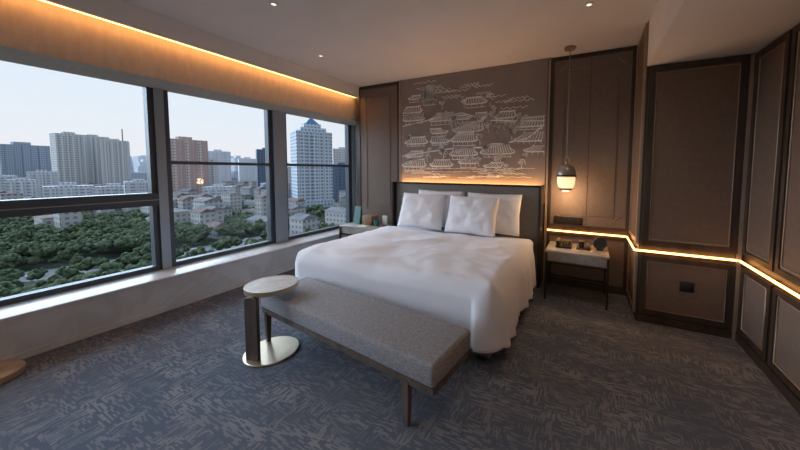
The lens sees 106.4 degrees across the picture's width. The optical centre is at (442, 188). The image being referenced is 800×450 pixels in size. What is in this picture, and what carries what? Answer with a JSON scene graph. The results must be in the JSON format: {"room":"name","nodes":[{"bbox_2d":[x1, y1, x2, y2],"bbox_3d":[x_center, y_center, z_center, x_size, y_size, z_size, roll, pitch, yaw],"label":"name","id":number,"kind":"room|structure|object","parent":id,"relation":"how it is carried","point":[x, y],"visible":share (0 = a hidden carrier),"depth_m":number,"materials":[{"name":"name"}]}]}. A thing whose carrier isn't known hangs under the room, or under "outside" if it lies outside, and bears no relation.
{"room":"hotel room","nodes":[
{"label":"hotel room","id":0,"kind":"room"},
{"bbox_2d":[0,235,349,358],"bbox_3d":[-2.984,1.048,2.940,0.525,0.307,6.120,2,4,26],"label":"wall","id":1,"kind":"structure","parent":0,"point":[27,333],"depth_m":2.66,"materials":[{"name":"paint"}]},
{"bbox_2d":[0,193,159,217],"bbox_3d":[-3.693,0.197,1.637,0.124,0.130,3.250,2,4,26],"label":"transom","id":2,"kind":"object","parent":1,"relation":"attached to","point":[92,199],"visible":0.8,"depth_m":2.56,"materials":[{"name":"grey metal"}]},
{"bbox_2d":[0,199,159,210],"bbox_3d":[-3.639,0.205,1.611,0.004,0.008,3.250,2,4,26],"label":"trim","id":3,"kind":"structure","parent":2,"relation":"attached to","point":[155,199],"depth_m":2.57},
{"bbox_2d":[0,265,294,361],"bbox_3d":[-2.750,1.186,2.821,0.008,0.050,6.100,2,4,26],"label":"baseboard","id":4,"kind":"structure","parent":1,"relation":"attached to","point":[50,346],"depth_m":2.65,"materials":[{"name":"stone"}]},
{"bbox_2d":[0,228,341,322],"bbox_3d":[-2.976,0.881,2.926,0.540,0.030,6.120,2,4,26],"label":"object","id":5,"kind":"structure","parent":1,"relation":"on","point":[14,311],"depth_m":2.81,"materials":[{"name":"stone"}]},
{"bbox_2d":[0,87,161,305],"bbox_3d":[-3.702,-0.071,1.626,0.080,2.023,3.250,2,4,26],"label":"frame","id":6,"kind":"object","parent":5,"relation":"on","point":[147,91],"visible":0.58,"depth_m":3.01,"materials":[{"name":"grey metal"}]},
{"bbox_2d":[152,87,171,269],"bbox_3d":[-2.977,-0.085,3.127,0.158,1.873,0.080,2,4,26],"label":"window mullion","id":7,"kind":"structure","parent":5,"relation":"on","point":[157,94],"depth_m":3.09,"materials":[{"name":"grey metal"}]},
{"bbox_2d":[163,90,273,266],"bbox_3d":[-2.691,-0.193,3.677,0.080,2.023,1.170,2,4,26],"label":"frame","id":8,"kind":"object","parent":5,"relation":"on","point":[267,113],"visible":0.45,"depth_m":3.72,"materials":[{"name":"grey metal"}]},
{"bbox_2d":[271,110,287,243],"bbox_3d":[-2.392,-0.154,4.291,0.178,1.873,0.190,2,4,26],"label":"window mullion","id":9,"kind":"structure","parent":5,"relation":"on","point":[278,130],"depth_m":4.23,"materials":[{"name":"grey metal"}]},
{"bbox_2d":[285,113,350,239],"bbox_3d":[-2.053,-0.269,4.971,0.080,2.023,1.340,2,4,26],"label":"frame","id":10,"kind":"object","parent":5,"relation":"on","point":[347,127],"visible":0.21,"depth_m":5.50,"materials":[{"name":"grey metal"}]},
{"bbox_2d":[345,125,355,221],"bbox_3d":[-1.739,-0.232,5.617,0.178,1.873,0.090,2,4,26],"label":"window mullion","id":11,"kind":"structure","parent":5,"relation":"on","point":[352,127],"depth_m":5.56,"materials":[{"name":"grey metal"}]},
{"bbox_2d":[171,161,268,165],"bbox_3d":[-2.690,-0.302,3.670,0.080,0.035,1.080,2,4,26],"label":"transom","id":12,"kind":"object","parent":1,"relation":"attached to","point":[172,162],"visible":0.86,"depth_m":3.54,"materials":[{"name":"grey metal"}]},
{"bbox_2d":[287,164,348,166],"bbox_3d":[-2.052,-0.378,4.964,0.080,0.035,1.250,2,4,26],"label":"transom","id":13,"kind":"object","parent":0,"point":[316,165],"visible":0.79,"depth_m":4.91,"materials":[{"name":"grey metal"}]},
{"bbox_2d":[355,126,356,205],"bbox_3d":[-1.500,-0.329,5.627,0.730,2.741,0.150,2,4,26],"label":"wall","id":14,"kind":"structure","parent":0,"point":[355,126],"depth_m":5.59,"materials":[{"name":"paint"}]},
{"bbox_2d":[356,98,358,205],"bbox_3d":[-1.323,-0.301,5.195,0.030,2.741,0.470,2,4,26],"label":"wall","id":15,"kind":"structure","parent":0,"point":[356,98],"depth_m":4.96,"materials":[{"name":"brown wood"}]},
{"bbox_2d":[44,0,359,97],"bbox_3d":[-2.626,-1.417,2.355,0.040,0.176,5.650,2,4,26],"label":"trim","id":16,"kind":"structure","parent":15,"relation":"attached to","point":[117,11],"depth_m":2.84,"materials":[{"name":"paint"}]},
{"bbox_2d":[121,0,656,86],"bbox_3d":[-0.720,-1.310,1.729,5.500,0.529,6.400,2,4,26],"label":"ceiling","id":17,"kind":"structure","parent":0,"point":[362,43],"depth_m":2.85,"materials":[{"name":"paint"}]},
{"bbox_2d":[0,0,355,125],"bbox_3d":[-2.813,-1.263,2.719,0.575,0.531,6.120,2,4,26],"label":"pelmet","id":18,"kind":"object","parent":17,"relation":"attached to","point":[35,33],"visible":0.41,"depth_m":2.65,"materials":[{"name":"wood"}]},
{"bbox_2d":[556,45,576,191],"bbox_3d":[1.387,-0.750,3.291,0.216,1.575,0.216,2,4,26],"label":"pendant lamp","id":19,"kind":"object","parent":17,"relation":"hanging from","point":[566,173],"visible":1,"depth_m":3.26,"materials":[{"name":"glass"}]},
{"bbox_2d":[0,269,799,449],"bbox_3d":[-0.736,1.331,1.893,5.500,0.100,6.400,2,4,26],"label":"floor","id":20,"kind":"structure","parent":0,"point":[576,373],"depth_m":1.85,"materials":[{"name":"carpet"}]},
{"bbox_2d":[0,360,25,384],"bbox_3d":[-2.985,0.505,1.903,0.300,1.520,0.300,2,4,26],"label":"table","id":21,"kind":"object","parent":20,"relation":"on","point":[9,369],"visible":1,"depth_m":2.00,"materials":[{"name":"beige wood"}]},
{"bbox_2d":[242,275,299,366],"bbox_3d":[-1.319,0.997,2.297,0.425,0.509,0.425,2,4,26],"label":"side table","id":22,"kind":"object","parent":20,"relation":"on","point":[258,353],"visible":1,"depth_m":2.18,"materials":[{"name":"beige metal"}]},
{"bbox_2d":[339,222,391,238],"bbox_3d":[-1.181,0.838,4.628,0.700,0.540,0.442,2,4,26],"label":"nightstand","id":23,"kind":"object","parent":20,"relation":"on","point":[351,228],"visible":0.27,"depth_m":4.50,"materials":[{"name":"stone"}]},
{"bbox_2d":[353,206,362,223],"bbox_3d":[-1.340,0.425,4.727,0.140,0.270,0.120,2,4,26],"label":"tent card","id":24,"kind":"object","parent":23,"relation":"on","point":[358,214],"visible":0.93,"depth_m":4.69,"materials":[{"name":"teal"}]},
{"bbox_2d":[362,214,377,225],"bbox_3d":[-1.134,0.496,4.652,0.180,0.140,0.160,2,4,26],"label":"tissue box","id":25,"kind":"object","parent":23,"relation":"on","point":[368,219],"visible":0.87,"depth_m":4.59,"materials":[{"name":"brown"}]},
{"bbox_2d":[382,215,387,225],"bbox_3d":[-0.881,0.498,4.567,0.090,0.150,0.050,2,4,26],"label":"stand","id":26,"kind":"object","parent":23,"relation":"on","point":[384,218],"visible":1,"depth_m":4.55,"materials":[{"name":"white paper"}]},
{"bbox_2d":[261,277,470,426],"bbox_3d":[-0.644,1.059,2.127,1.680,0.415,0.424,3,4,32],"label":"bench","id":27,"kind":"object","parent":20,"relation":"on","point":[421,351],"depth_m":1.85,"materials":[{"name":"fabric"}]},
{"bbox_2d":[295,181,543,360],"bbox_3d":[-0.276,0.605,3.011,2.205,1.216,2.555,2,4,26],"label":"bed","id":28,"kind":"object","parent":20,"relation":"on","point":[465,255],"visible":0.97,"depth_m":2.75,"materials":[{"name":"fabric"}]},
{"bbox_2d":[295,226,535,352],"bbox_3d":[-0.206,0.801,3.169,2.205,0.508,1.690,2,4,26],"label":"duvet","id":29,"kind":"object","parent":28,"relation":"on","point":[481,283],"depth_m":2.49,"materials":[{"name":"white fabric"}]},
{"bbox_2d":[397,193,446,230],"bbox_3d":[-0.278,0.299,3.952,0.660,0.480,0.190,2,-18,24],"label":"pillow","id":30,"kind":"object","parent":28,"relation":"on","point":[421,210],"depth_m":3.87,"materials":[{"name":"white fabric"}]},
{"bbox_2d":[419,190,464,226],"bbox_3d":[-0.048,0.278,4.010,0.700,0.500,0.183,2,-10,26],"label":"pillow","id":31,"kind":"object","parent":28,"relation":"on","point":[448,193],"depth_m":3.89,"materials":[{"name":"white fabric"}]},
{"bbox_2d":[444,195,499,237],"bbox_3d":[0.351,0.329,3.623,0.660,0.480,0.194,2,-18,29],"label":"pillow","id":32,"kind":"object","parent":28,"relation":"on","point":[476,215],"depth_m":3.54,"materials":[{"name":"white fabric"}]},
{"bbox_2d":[468,192,521,235],"bbox_3d":[0.615,0.312,3.682,0.700,0.500,0.190,2,-10,26],"label":"pillow","id":33,"kind":"object","parent":28,"relation":"on","point":[510,204],"depth_m":3.54,"materials":[{"name":"white fabric"}]},
{"bbox_2d":[544,241,609,309],"bbox_3d":[1.484,0.936,3.308,0.610,0.540,0.462,2,4,26],"label":"nightstand","id":34,"kind":"object","parent":20,"relation":"on","point":[596,259],"visible":0.99,"depth_m":3.14,"materials":[{"name":"stone"}]},
{"bbox_2d":[556,237,571,248],"bbox_3d":[1.376,0.621,3.372,0.160,0.080,0.190,2,4,26],"label":"telephone","id":35,"kind":"object","parent":34,"relation":"on","point":[560,243],"visible":1,"depth_m":3.33,"materials":[{"name":"black plastic"}]},
{"bbox_2d":[576,241,590,250],"bbox_3d":[1.554,0.626,3.279,0.140,0.082,0.140,2,4,26],"label":"tray","id":36,"kind":"object","parent":34,"relation":"on","point":[581,246],"visible":1,"depth_m":3.26,"materials":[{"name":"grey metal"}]},
{"bbox_2d":[576,245,590,250],"bbox_3d":[1.553,0.661,3.281,0.140,0.012,0.140,2,4,26],"label":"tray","id":37,"kind":"object","parent":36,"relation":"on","point":[581,247],"depth_m":3.25,"materials":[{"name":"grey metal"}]},
{"bbox_2d":[593,237,606,250],"bbox_3d":[1.702,0.601,3.218,0.136,0.142,0.076,2,4,26],"label":"alarm clock","id":38,"kind":"object","parent":34,"relation":"on","point":[599,243],"visible":1,"depth_m":3.20,"materials":[{"name":"black plastic"}]},
{"bbox_2d":[357,45,637,280],"bbox_3d":[0.371,-0.228,4.186,3.904,2.741,0.150,2,4,26],"label":"wall","id":39,"kind":"structure","parent":0,"point":[626,234],"depth_m":3.57,"materials":[{"name":"brown wood"}]},
{"bbox_2d":[358,82,398,206],"bbox_3d":[-1.032,-0.293,4.779,0.800,2.661,0.020,2,4,26],"label":"frame","id":40,"kind":"object","parent":39,"relation":"attached to","point":[396,83],"visible":0.57,"depth_m":4.74,"materials":[{"name":"brown wood"}]},
{"bbox_2d":[360,85,396,223],"bbox_3d":[-1.030,-0.294,4.783,0.730,2.591,0.010,2,4,26],"label":"wall panel","id":41,"kind":"object","parent":39,"relation":"attached to","point":[379,139],"visible":0.64,"depth_m":4.75,"materials":[{"name":"wood"}]},
{"bbox_2d":[364,90,392,209],"bbox_3d":[-1.031,-0.588,4.758,0.610,1.881,0.011,2,4,26],"label":"inlay line","id":42,"kind":"object","parent":41,"relation":"attached to","point":[389,90],"visible":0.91,"depth_m":4.82,"materials":[{"name":"brown metal"}]},
{"bbox_2d":[399,80,400,180],"bbox_3d":[-0.651,-0.259,4.587,0.025,2.741,0.030,2,4,26],"label":"metal trim strip","id":43,"kind":"object","parent":39,"relation":"attached to","point":[399,80],"visible":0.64,"depth_m":4.53,"materials":[{"name":"brown metal"}]},
{"bbox_2d":[401,58,547,201],"bbox_3d":[0.317,-0.722,4.086,2.107,1.738,0.025,2,4,26],"label":"wall mural","id":44,"kind":"object","parent":39,"relation":"attached to","point":[529,78],"visible":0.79,"depth_m":3.95},
{"bbox_2d":[402,80,544,177],"bbox_3d":[0.310,-0.831,4.065,2.082,1.401,0.001,2,4,26],"label":"drawing","id":45,"kind":"object","parent":44,"relation":"attached to","point":[486,146],"visible":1,"depth_m":4.05,"materials":[{"name":"paint"}]},
{"bbox_2d":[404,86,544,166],"bbox_3d":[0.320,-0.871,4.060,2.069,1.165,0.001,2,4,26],"label":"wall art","id":46,"kind":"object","parent":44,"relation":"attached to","point":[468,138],"visible":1,"depth_m":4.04},
{"bbox_2d":[543,57,550,282],"bbox_3d":[1.278,-0.189,3.640,0.025,2.741,0.030,2,4,26],"label":"metal trim strip","id":47,"kind":"object","parent":39,"relation":"attached to","point":[549,76],"visible":0.79,"depth_m":3.62,"materials":[{"name":"brown metal"}]},
{"bbox_2d":[536,277,627,295],"bbox_3d":[0.335,1.115,4.188,3.884,0.060,0.020,2,4,26],"label":"baseboard","id":48,"kind":"structure","parent":39,"relation":"attached to","point":[553,281],"depth_m":3.51,"materials":[{"name":"brown wood"}]},
{"bbox_2d":[547,229,625,236],"bbox_3d":[1.664,0.523,3.486,0.829,0.016,0.039,2,4,26],"label":"led light strip","id":49,"kind":"object","parent":39,"relation":"attached to","point":[547,229],"visible":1,"depth_m":3.46,"materials":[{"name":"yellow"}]},
{"bbox_2d":[547,232,627,290],"bbox_3d":[1.676,0.844,3.511,0.850,0.580,0.020,2,4,26],"label":"frame","id":50,"kind":"object","parent":39,"relation":"attached to","point":[548,233],"visible":0.8,"depth_m":3.46,"materials":[{"name":"brown wood"}]},
{"bbox_2d":[550,235,624,286],"bbox_3d":[1.678,0.844,3.515,0.790,0.520,0.010,2,4,26],"label":"board","id":51,"kind":"object","parent":39,"relation":"attached to","point":[615,248],"visible":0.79,"depth_m":3.46,"materials":[{"name":"wood"}]},
{"bbox_2d":[550,50,632,228],"bbox_3d":[1.686,-0.524,3.430,0.790,1.941,0.010,2,4,26],"label":"wall panel","id":52,"kind":"object","parent":39,"relation":"attached to","point":[605,82],"visible":1,"depth_m":3.40,"materials":[{"name":"wood"}]},
{"bbox_2d":[554,216,582,224],"bbox_3d":[1.504,0.388,3.560,0.311,0.090,0.013,2,4,26],"label":"switch plate","id":53,"kind":"object","parent":52,"relation":"attached to","point":[557,219],"visible":1,"depth_m":3.55,"materials":[{"name":"black plastic"}]},
{"bbox_2d":[586,60,591,214],"bbox_3d":[1.684,-0.524,3.425,0.006,1.921,0.004,2,4,26],"label":"seam","id":54,"kind":"object","parent":52,"relation":"attached to","point":[591,60],"visible":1,"depth_m":3.41,"materials":[{"name":"brown wood"}]},
{"bbox_2d":[556,58,626,222],"bbox_3d":[1.683,-0.524,3.423,0.700,1.851,0.011,2,4,26],"label":"inlay line","id":55,"kind":"object","parent":52,"relation":"attached to","point":[620,58],"visible":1,"depth_m":3.35,"materials":[{"name":"brown metal"}]},
{"bbox_2d":[547,47,636,231],"bbox_3d":[1.684,-0.524,3.426,0.850,2.001,0.020,2,4,26],"label":"frame","id":56,"kind":"object","parent":39,"relation":"attached to","point":[634,49],"visible":1,"depth_m":3.34,"materials":[{"name":"brown wood"}]},
{"bbox_2d":[630,21,755,330],"bbox_3d":[2.378,-0.134,2.867,0.866,2.741,0.750,2,4,26],"label":"wall","id":57,"kind":"structure","parent":0,"point":[639,246],"depth_m":2.67,"materials":[{"name":"brown wood"}]},
{"bbox_2d":[628,248,634,299],"bbox_3d":[1.946,0.874,3.056,0.010,0.490,0.470,2,4,26],"label":"board","id":58,"kind":"object","parent":57,"relation":"attached to","point":[631,254],"visible":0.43,"depth_m":3.08,"materials":[{"name":"wood"}]},
{"bbox_2d":[626,240,637,311],"bbox_3d":[1.942,0.874,3.058,0.020,0.580,0.560,2,4,26],"label":"frame","id":59,"kind":"object","parent":57,"relation":"attached to","point":[633,301],"visible":0.75,"depth_m":2.83,"materials":[{"name":"brown wood"}]},
{"bbox_2d":[630,35,644,234],"bbox_3d":[1.954,-0.494,2.971,0.010,1.911,0.470,2,4,26],"label":"board","id":60,"kind":"object","parent":57,"relation":"attached to","point":[641,48],"visible":0.64,"depth_m":2.99,"materials":[{"name":"wood"}]},
{"bbox_2d":[629,23,648,243],"bbox_3d":[1.950,-0.494,2.973,0.020,2.001,0.560,2,4,26],"label":"frame","id":61,"kind":"object","parent":57,"relation":"attached to","point":[635,237],"visible":0.86,"depth_m":2.76,"materials":[{"name":"brown dark walnut"}]},
{"bbox_2d":[635,312,731,338],"bbox_3d":[2.126,1.216,2.641,0.701,0.070,0.020,2,4,26],"label":"baseboard","id":62,"kind":"structure","parent":57,"relation":"attached to","point":[700,328],"depth_m":2.62,"materials":[{"name":"brown wood"}]},
{"bbox_2d":[644,261,727,320],"bbox_3d":[2.128,0.899,2.627,0.566,0.455,0.010,2,4,26],"label":"board","id":63,"kind":"object","parent":57,"relation":"attached to","point":[707,300],"visible":1,"depth_m":2.62,"materials":[{"name":"wood"}]},
{"bbox_2d":[679,281,693,292],"bbox_3d":[2.139,0.868,2.607,0.100,0.090,0.013,2,4,26],"label":"power outlet","id":64,"kind":"object","parent":63,"relation":"attached to","point":[684,286],"visible":1,"depth_m":2.60,"materials":[{"name":"black plastic"}]},
{"bbox_2d":[635,249,737,261],"bbox_3d":[2.103,0.580,2.603,0.711,0.016,0.039,2,4,26],"label":"led light strip","id":65,"kind":"object","parent":57,"relation":"attached to","point":[689,255],"visible":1,"depth_m":2.57,"materials":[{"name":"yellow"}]},
{"bbox_2d":[645,261,727,321],"bbox_3d":[2.127,0.900,2.618,0.556,0.450,0.008,2,4,26],"label":"inlay line","id":66,"kind":"object","parent":57,"relation":"attached to","point":[647,261],"visible":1,"depth_m":2.60,"materials":[{"name":"wood"}]},
{"bbox_2d":[638,255,735,328],"bbox_3d":[2.126,0.899,2.622,0.656,0.545,0.020,2,4,26],"label":"frame","id":67,"kind":"object","parent":57,"relation":"attached to","point":[727,323],"visible":1,"depth_m":2.59,"materials":[{"name":"brown wood"}]},
{"bbox_2d":[648,62,741,247],"bbox_3d":[2.135,-0.267,2.554,0.566,1.512,0.010,2,4,26],"label":"wall panel","id":68,"kind":"object","parent":57,"relation":"attached to","point":[696,116],"visible":1,"depth_m":2.54,"materials":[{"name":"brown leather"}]},
{"bbox_2d":[648,63,740,246],"bbox_3d":[2.134,-0.266,2.545,0.558,1.489,0.010,2,4,26],"label":"inlay line","id":69,"kind":"object","parent":68,"relation":"attached to","point":[737,63],"visible":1,"depth_m":2.48,"materials":[{"name":"brown metal"}]},
{"bbox_2d":[641,55,749,253],"bbox_3d":[2.133,-0.267,2.550,0.656,1.602,0.020,2,4,26],"label":"frame","id":70,"kind":"object","parent":57,"relation":"attached to","point":[745,59],"visible":1,"depth_m":2.47,"materials":[{"name":"brown wood"}]},
{"bbox_2d":[731,52,755,339],"bbox_3d":[2.440,0.099,2.418,0.025,2.332,0.025,2,4,26],"label":"metal trim strip","id":71,"kind":"object","parent":57,"relation":"attached to","point":[752,55],"visible":1,"depth_m":2.40,"materials":[{"name":"brown metal"}]},
{"bbox_2d":[647,0,799,65],"bbox_3d":[1.042,-1.147,0.228,0.726,0.409,5.050,2,4,26],"label":"ceiling soffit","id":72,"kind":"structure","parent":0,"point":[679,30],"depth_m":1.97,"materials":[{"name":"paint"}]},
{"bbox_2d":[743,28,799,300],"bbox_3d":[1.423,0.031,0.110,0.140,2.741,5.050,2,4,26],"label":"wall","id":73,"kind":"structure","parent":0,"point":[784,282],"depth_m":2.04,"materials":[{"name":"brown wood"}]},
{"bbox_2d":[742,277,764,347],"bbox_3d":[2.355,0.924,2.243,0.010,0.465,0.360,2,4,26],"label":"board","id":74,"kind":"object","parent":73,"relation":"attached to","point":[754,298],"visible":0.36,"depth_m":2.24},
{"bbox_2d":[740,274,766,350],"bbox_3d":[2.347,0.924,2.247,0.012,0.453,0.328,2,4,26],"label":"inlay line","id":75,"kind":"object","parent":74,"relation":"attached to","point":[745,275],"visible":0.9,"depth_m":2.23,"materials":[{"name":"brown metal"}]},
{"bbox_2d":[737,266,774,361],"bbox_3d":[2.350,0.924,2.245,0.020,0.545,0.440,2,4,26],"label":"frame","id":76,"kind":"object","parent":73,"relation":"attached to","point":[763,354],"visible":0.86,"depth_m":2.13,"materials":[{"name":"brown wood"}]},
{"bbox_2d":[746,40,785,262],"bbox_3d":[2.362,-0.242,2.171,0.010,1.522,0.360,2,4,26],"label":"board","id":77,"kind":"object","parent":73,"relation":"attached to","point":[771,64],"visible":0.71,"depth_m":2.17,"materials":[{"name":"brown leather"}]},
{"bbox_2d":[746,42,785,260],"bbox_3d":[2.354,-0.242,2.175,0.010,1.489,0.327,2,4,26],"label":"inlay line","id":78,"kind":"object","parent":77,"relation":"attached to","point":[784,43],"visible":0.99,"depth_m":2.17,"materials":[{"name":"brown metal"}]},
{"bbox_2d":[742,29,792,271],"bbox_3d":[2.357,-0.242,2.173,0.020,1.602,0.440,2,4,26],"label":"frame","id":79,"kind":"object","parent":73,"relation":"attached to","point":[787,36],"visible":0.86,"depth_m":2.02,"materials":[{"name":"brown wood"}]},
{"bbox_2d":[735,331,799,414],"bbox_3d":[1.341,1.361,0.229,0.025,0.070,5.050,2,4,26],"label":"baseboard","id":80,"kind":"structure","parent":73,"relation":"attached to","point":[771,375],"depth_m":1.99,"materials":[{"name":"brown wood"}]},
{"bbox_2d":[739,260,799,298],"bbox_3d":[1.549,0.700,0.620,0.039,0.016,4.005,2,4,26],"label":"led light strip","id":81,"kind":"object","parent":73,"relation":"attached to","point":[774,281],"visible":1,"depth_m":1.99,"materials":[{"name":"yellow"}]},
{"bbox_2d":[767,287,799,398],"bbox_3d":[1.986,0.968,1.506,0.020,0.545,1.150,2,4,26],"label":"frame","id":82,"kind":"object","parent":73,"relation":"attached to","point":[777,292],"visible":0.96,"depth_m":1.97,"materials":[{"name":"brown wood"}]},
{"bbox_2d":[774,23,799,286],"bbox_3d":[1.993,-0.198,1.434,0.020,1.602,1.150,2,4,26],"label":"frame","id":83,"kind":"object","parent":73,"relation":"attached to","point":[777,270],"visible":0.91,"depth_m":1.92,"materials":[{"name":"brown wood"}]},
{"bbox_2d":[775,296,799,387],"bbox_3d":[1.990,0.968,1.504,0.010,0.465,1.070,2,4,26],"label":"board","id":84,"kind":"object","parent":73,"relation":"attached to","point":[787,356],"visible":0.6,"depth_m":1.85,"materials":[{"name":"fabric"}]},
{"bbox_2d":[773,297,799,390],"bbox_3d":[1.982,0.968,1.508,0.012,0.453,1.038,2,4,26],"label":"inlay line","id":85,"kind":"object","parent":84,"relation":"attached to","point":[778,298],"visible":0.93,"depth_m":1.96,"materials":[{"name":"brown metal"}]},
{"bbox_2d":[780,30,799,278],"bbox_3d":[1.997,-0.198,1.432,0.010,1.522,1.070,2,4,26],"label":"board","id":86,"kind":"object","parent":73,"relation":"attached to","point":[791,253],"visible":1,"depth_m":1.85,"materials":[{"name":"brown leather"}]},
{"bbox_2d":[780,32,799,276],"bbox_3d":[1.989,-0.198,1.436,0.010,1.489,1.037,2,4,26],"label":"inlay line","id":87,"kind":"object","parent":86,"relation":"attached to","point":[798,43],"visible":1,"depth_m":1.89,"materials":[{"name":"brown metal"}]},
{"label":"outside","id":88,"kind":"structure","parent":0,"visible":0},
{"bbox_2d":[18,219,322,281],"bbox_3d":[-110.592,27.878,173.717,40.566,0.001,189.471,2,4,26],"label":"street","id":89,"kind":"structure","parent":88,"point":[50,272],"depth_m":114.37,"materials":[{"name":"asphalt"}]},
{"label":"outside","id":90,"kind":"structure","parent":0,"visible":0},
{"bbox_2d":[0,210,324,286],"bbox_3d":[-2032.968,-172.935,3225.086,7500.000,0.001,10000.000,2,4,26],"label":"ground","id":91,"kind":"structure","parent":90,"point":[114,253],"depth_m":135.13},
{"bbox_2d":[0,173,17,190],"bbox_3d":[-513.019,-1.195,340.594,32.193,32.834,16.565,-3,5,-42],"label":"apartment block","id":92,"kind":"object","parent":91,"relation":"on","point":[3,178],"visible":0.41,"depth_m":339.96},
{"bbox_2d":[5,178,37,197],"bbox_3d":[-411.109,4.394,290.725,10.003,29.079,18.444,3,5,41],"label":"apartment block","id":93,"kind":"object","parent":91,"relation":"on","point":[28,187],"visible":0.49,"depth_m":288.73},
{"bbox_2d":[0,142,51,177],"bbox_3d":[-730.792,-38.443,518.664,40.796,82.512,56.733,2,4,24],"label":"apartment tower","id":94,"kind":"structure","parent":91,"relation":"on","point":[16,158],"depth_m":507.66,"materials":[{"name":"concrete"}]},
{"bbox_2d":[26,170,57,197],"bbox_3d":[-457.467,-2.681,340.395,22.088,36.490,11.742,-3,5,-41],"label":"apartment block","id":95,"kind":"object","parent":91,"relation":"on","point":[44,178],"visible":0.45,"depth_m":336.86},
{"bbox_2d":[42,182,93,197],"bbox_3d":[-365.384,6.877,290.981,17.452,24.638,33.978,3,4,37],"label":"apartment block","id":96,"kind":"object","parent":91,"relation":"on","point":[69,189],"visible":0.43,"depth_m":285.54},
{"bbox_2d":[49,132,90,184],"bbox_3d":[-535.701,-35.306,428.703,24.041,89.735,33.433,2,4,24],"label":"apartment tower","id":97,"kind":"structure","parent":91,"relation":"on","point":[70,158],"depth_m":421.33,"materials":[{"name":"concrete"}]},
{"bbox_2d":[86,134,108,183],"bbox_3d":[-548.426,-38.413,468.590,22.993,90.840,31.975,2,4,26],"label":"apartment tower","id":98,"kind":"structure","parent":91,"relation":"on","point":[94,145],"depth_m":462.06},
{"bbox_2d":[93,183,123,194],"bbox_3d":[-320.544,7.450,290.898,27.410,24.041,14.282,-2,4,-33],"label":"apartment block","id":99,"kind":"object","parent":91,"relation":"on","point":[110,188],"visible":0.34,"depth_m":284.25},
{"bbox_2d":[99,129,131,184],"bbox_3d":[-487.144,-39.746,443.345,29.424,97.365,21.159,-2,4,-36],"label":"apartment tower","id":100,"kind":"structure","parent":91,"relation":"on","point":[114,153],"depth_m":436.30,"materials":[{"name":"concrete"}]},
{"bbox_2d":[123,179,147,193],"bbox_3d":[-296.034,5.377,290.787,12.021,28.488,22.673,3,5,39],"label":"apartment block","id":101,"kind":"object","parent":91,"relation":"on","point":[137,185],"visible":0.34,"depth_m":285.37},
{"bbox_2d":[51,155,288,171],"bbox_3d":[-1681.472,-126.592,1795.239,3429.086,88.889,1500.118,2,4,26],"label":"skyline","id":102,"kind":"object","parent":91,"relation":"on","point":[139,162],"visible":0.06,"depth_m":719.69},
{"bbox_2d":[0,196,345,297],"bbox_3d":[-277.182,14.090,300.841,657.751,11.367,274.411,2,4,26],"label":"trees","id":103,"kind":"object","parent":91,"relation":"on","point":[22,242],"visible":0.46,"depth_m":133.19,"materials":[{"name":"green plant"}]},
{"bbox_2d":[0,178,345,238],"bbox_3d":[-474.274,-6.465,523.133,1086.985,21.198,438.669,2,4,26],"label":"housing","id":104,"kind":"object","parent":91,"relation":"on","point":[193,207],"visible":0.26,"depth_m":204.46,"materials":[{"name":"concrete"}]},
{"bbox_2d":[170,136,208,193],"bbox_3d":[-283.990,-19.490,329.348,26.441,73.489,36.770,3,4,32],"label":"apartment tower","id":105,"kind":"structure","parent":91,"relation":"on","point":[196,177],"depth_m":321.79,"materials":[{"name":"concrete"}]},
{"bbox_2d":[131,166,290,182],"bbox_3d":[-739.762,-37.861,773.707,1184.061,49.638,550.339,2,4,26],"label":"skyline","id":106,"kind":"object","parent":91,"relation":"on","point":[234,174],"visible":0.03,"depth_m":514.34},
{"bbox_2d":[208,157,216,186],"bbox_3d":[-331.999,-16.126,419.763,15.117,54.997,20.828,3,5,40],"label":"apartment tower","id":107,"kind":"structure","parent":91,"relation":"on","point":[212,168],"depth_m":418.51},
{"bbox_2d":[203,184,232,196],"bbox_3d":[-219.081,8.177,290.883,24.833,23.807,13.052,-2,4,-32],"label":"apartment block","id":108,"kind":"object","parent":91,"relation":"on","point":[215,189],"visible":0.4,"depth_m":285.71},
{"bbox_2d":[208,149,231,183],"bbox_3d":[-390.884,-31.104,518.969,36.135,71.894,25.984,-3,5,-43],"label":"apartment tower","id":109,"kind":"structure","parent":91,"relation":"on","point":[223,171],"depth_m":512.96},
{"bbox_2d":[238,157,256,180],"bbox_3d":[-392.588,-31.138,599.130,33.355,62.008,23.986,-3,5,-39],"label":"office tower","id":110,"kind":"structure","parent":91,"relation":"on","point":[245,172],"depth_m":589.55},
{"bbox_2d":[256,148,265,186],"bbox_3d":[-247.958,-22.212,419.327,26.267,68.206,18.889,-2,4,-36],"label":"office tower","id":111,"kind":"structure","parent":91,"relation":"on","point":[260,153],"depth_m":407.77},
{"bbox_2d":[260,183,291,197],"bbox_3d":[-191.649,4.294,340.788,29.226,25.703,21.016,-3,5,-41],"label":"office tower","id":112,"kind":"structure","parent":91,"relation":"on","point":[261,184],"depth_m":341.08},
{"bbox_2d":[287,167,290,189],"bbox_3d":[-236.136,-11.184,440.037,20.366,43.767,14.808,-3,5,-40],"label":"apartment tower","id":113,"kind":"structure","parent":91,"relation":"on","point":[288,168],"depth_m":438.54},
{"bbox_2d":[290,118,335,209],"bbox_3d":[-131.494,-27.655,298.606,36.149,95.424,29.708,-2,5,-38],"label":"hotel","id":114,"kind":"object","parent":91,"relation":"on","point":[310,143],"visible":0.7,"depth_m":288.31,"materials":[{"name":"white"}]},
{"bbox_2d":[332,147,344,163],"bbox_3d":[-188.401,-36.343,558.585,36.969,79.868,26.584,-1,4,-24],"label":"apartment tower","id":115,"kind":"structure","parent":91,"relation":"on","point":[338,155],"depth_m":544.18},
{"bbox_2d":[333,162,345,201],"bbox_3d":[-121.812,-7.337,360.075,25.017,47.365,17.989,-1,4,-24],"label":"office tower","id":116,"kind":"structure","parent":91,"relation":"on","point":[338,172],"depth_m":350.58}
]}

